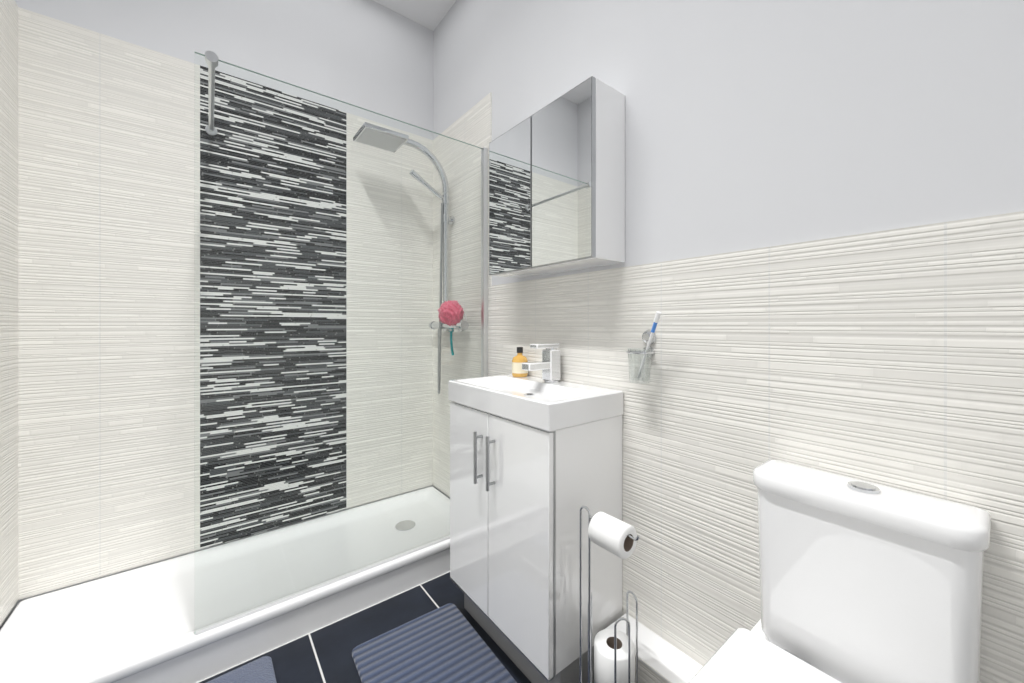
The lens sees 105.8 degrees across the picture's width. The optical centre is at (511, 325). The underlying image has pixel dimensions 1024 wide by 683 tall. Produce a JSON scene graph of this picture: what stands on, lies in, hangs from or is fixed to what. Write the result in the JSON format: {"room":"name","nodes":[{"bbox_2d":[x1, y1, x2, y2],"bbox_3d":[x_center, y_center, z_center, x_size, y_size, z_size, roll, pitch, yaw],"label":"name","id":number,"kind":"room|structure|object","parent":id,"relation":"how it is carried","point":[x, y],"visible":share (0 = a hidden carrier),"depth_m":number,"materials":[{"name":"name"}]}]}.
{"room":"bathroom","nodes":[
{"label":"bathroom","id":0,"kind":"room"},
{"bbox_2d":[0,0,17,629],"bbox_3d":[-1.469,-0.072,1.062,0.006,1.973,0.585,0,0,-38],"label":"tiled wall","id":1,"kind":"structure","parent":0,"point":[8,305],"depth_m":1.23,"materials":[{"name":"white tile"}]},
{"bbox_2d":[16,0,432,605],"bbox_3d":[-1.082,-0.319,1.797,1.720,2.740,0.100,0,0,-38],"label":"wall","id":2,"kind":"structure","parent":0,"point":[372,56],"depth_m":1.81,"materials":[{"name":"white paint"}]},
{"bbox_2d":[18,7,199,599],"bbox_3d":[-1.459,-0.072,1.437,0.471,1.973,0.006,0,0,-38],"label":"tiles","id":3,"kind":"structure","parent":2,"relation":"attached to","point":[108,299],"depth_m":1.41,"materials":[{"name":"white tile"}]},
{"bbox_2d":[200,66,345,548],"bbox_3d":[-1.049,-0.072,1.756,0.567,1.973,0.006,0,0,-38],"label":"mosaic","id":4,"kind":"object","parent":2,"relation":"attached to","point":[271,288],"depth_m":1.73},
{"bbox_2d":[346,112,432,508],"bbox_3d":[-0.640,-0.072,2.075,0.470,1.973,0.006,0,0,-38],"label":"tiles","id":5,"kind":"structure","parent":2,"relation":"attached to","point":[400,262],"depth_m":2.06,"materials":[{"name":"white tile"}]},
{"bbox_2d":[196,571,530,682],"bbox_3d":[-0.206,1.101,0.673,1.720,0.100,2.950,0,0,-38],"label":"floor","id":6,"kind":"structure","parent":0,"point":[322,654],"depth_m":1.30,"materials":[{"name":"tile"}]},
{"bbox_2d":[0,486,449,682],"bbox_3d":[-0.872,0.983,1.528,1.504,0.137,0.567,0,0,-38],"label":"shower tray","id":7,"kind":"object","parent":6,"relation":"on","point":[140,625],"visible":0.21,"depth_m":1.33,"materials":[{"name":"white ceramic"}]},
{"bbox_2d":[195,51,487,634],"bbox_3d":[-0.690,0.045,1.673,1.040,1.734,0.564,0,0,-38],"label":"screen","id":8,"kind":"object","parent":7,"relation":"on","point":[211,59],"visible":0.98,"depth_m":1.40,"materials":[{"name":"clear glass"}]},
{"bbox_2d":[206,656,276,682],"bbox_3d":[-0.776,1.043,0.863,0.475,0.016,0.550,0,0,-39],"label":"bath mat","id":9,"kind":"object","parent":6,"relation":"on","point":[260,670],"visible":1,"depth_m":1.15,"materials":[{"name":"blue fabric"}]},
{"bbox_2d":[352,603,516,682],"bbox_3d":[-0.198,1.045,1.114,0.365,0.012,0.595,0,0,-36],"label":"bath mat","id":10,"kind":"object","parent":6,"relation":"on","point":[446,643],"visible":0.94,"depth_m":1.22,"materials":[{"name":"blue fabric"}]},
{"bbox_2d":[448,343,622,682],"bbox_3d":[0.044,0.557,1.296,0.343,0.987,0.537,0,0,-38],"label":"vanity unit","id":11,"kind":"object","parent":6,"relation":"on","point":[535,464],"visible":1,"depth_m":1.13,"materials":[{"name":"white paint"}]},
{"bbox_2d":[512,347,527,376],"bbox_3d":[0.031,0.143,1.524,0.063,0.114,0.063,0,0,-38],"label":"soap bottle","id":12,"kind":"object","parent":11,"relation":"on","point":[519,359],"visible":0.98,"depth_m":1.50,"materials":[{"name":"orange plastic"}]},
{"bbox_2d":[579,505,639,682],"bbox_3d":[0.266,0.757,0.970,0.169,0.588,0.187,0,0,-38],"label":"stand","id":13,"kind":"object","parent":6,"relation":"on","point":[614,655],"visible":1,"depth_m":0.96,"materials":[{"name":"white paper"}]},
{"bbox_2d":[606,614,702,682],"bbox_3d":[0.420,0.965,1.006,0.110,0.172,0.372,0,0,-38],"label":"skirt","id":14,"kind":"object","parent":6,"relation":"on","point":[661,660],"visible":0.56,"depth_m":1.02,"materials":[{"name":"tile"}]},
{"bbox_2d":[688,459,990,682],"bbox_3d":[0.434,0.671,0.561,0.632,0.760,0.339,0,0,-38],"label":"toilet","id":15,"kind":"object","parent":6,"relation":"on","point":[863,581],"visible":1,"depth_m":0.67,"materials":[{"name":"white ceramic"}]},
{"bbox_2d":[373,0,456,30],"bbox_3d":[-0.206,-1.739,0.673,1.720,0.100,2.950,0,0,-38],"label":"ceiling","id":16,"kind":"structure","parent":0,"point":[430,14],"depth_m":2.07,"materials":[{"name":"white paint"}]},
{"bbox_2d":[433,0,1023,497],"bbox_3d":[0.463,-0.319,1.132,0.100,2.740,2.850,0,0,-38],"label":"wall","id":17,"kind":"structure","parent":0,"point":[751,124],"depth_m":0.89,"materials":[{"name":"white paint"}]},
{"bbox_2d":[433,92,491,496],"bbox_3d":[-0.275,-0.072,1.992,0.006,1.973,0.585,0,0,-38],"label":"tiled wall","id":18,"kind":"structure","parent":17,"relation":"attached to","point":[472,125],"depth_m":1.98,"materials":[{"name":"white tile"}]},
{"bbox_2d":[353,122,468,393],"bbox_3d":[-0.466,-0.273,1.843,0.478,1.265,0.416,0,0,-38],"label":"shower rail","id":19,"kind":"object","parent":18,"relation":"attached to","point":[375,139],"depth_m":1.90,"materials":[{"name":"silver metal"}]},
{"bbox_2d":[489,76,624,277],"bbox_3d":[0.129,-0.452,1.351,0.154,0.516,0.517,0,0,-38],"label":"upper cabinet","id":20,"kind":"object","parent":17,"relation":"attached to","point":[557,185],"visible":1,"depth_m":1.20,"materials":[{"name":"white paint"}]},
{"bbox_2d":[491,211,1023,682],"bbox_3d":[0.571,0.436,0.908,0.006,1.230,2.165,0,0,-38],"label":"tiled wall","id":21,"kind":"structure","parent":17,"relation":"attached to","point":[895,357],"depth_m":0.86,"materials":[{"name":"white tile"}]},
{"bbox_2d":[626,311,660,383],"bbox_3d":[0.377,0.062,1.080,0.085,0.198,0.114,0,0,-38],"label":"toothbrush holder","id":22,"kind":"object","parent":21,"relation":"attached to","point":[648,337],"visible":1,"depth_m":1.08,"materials":[{"name":"clear glass"}]}
]}

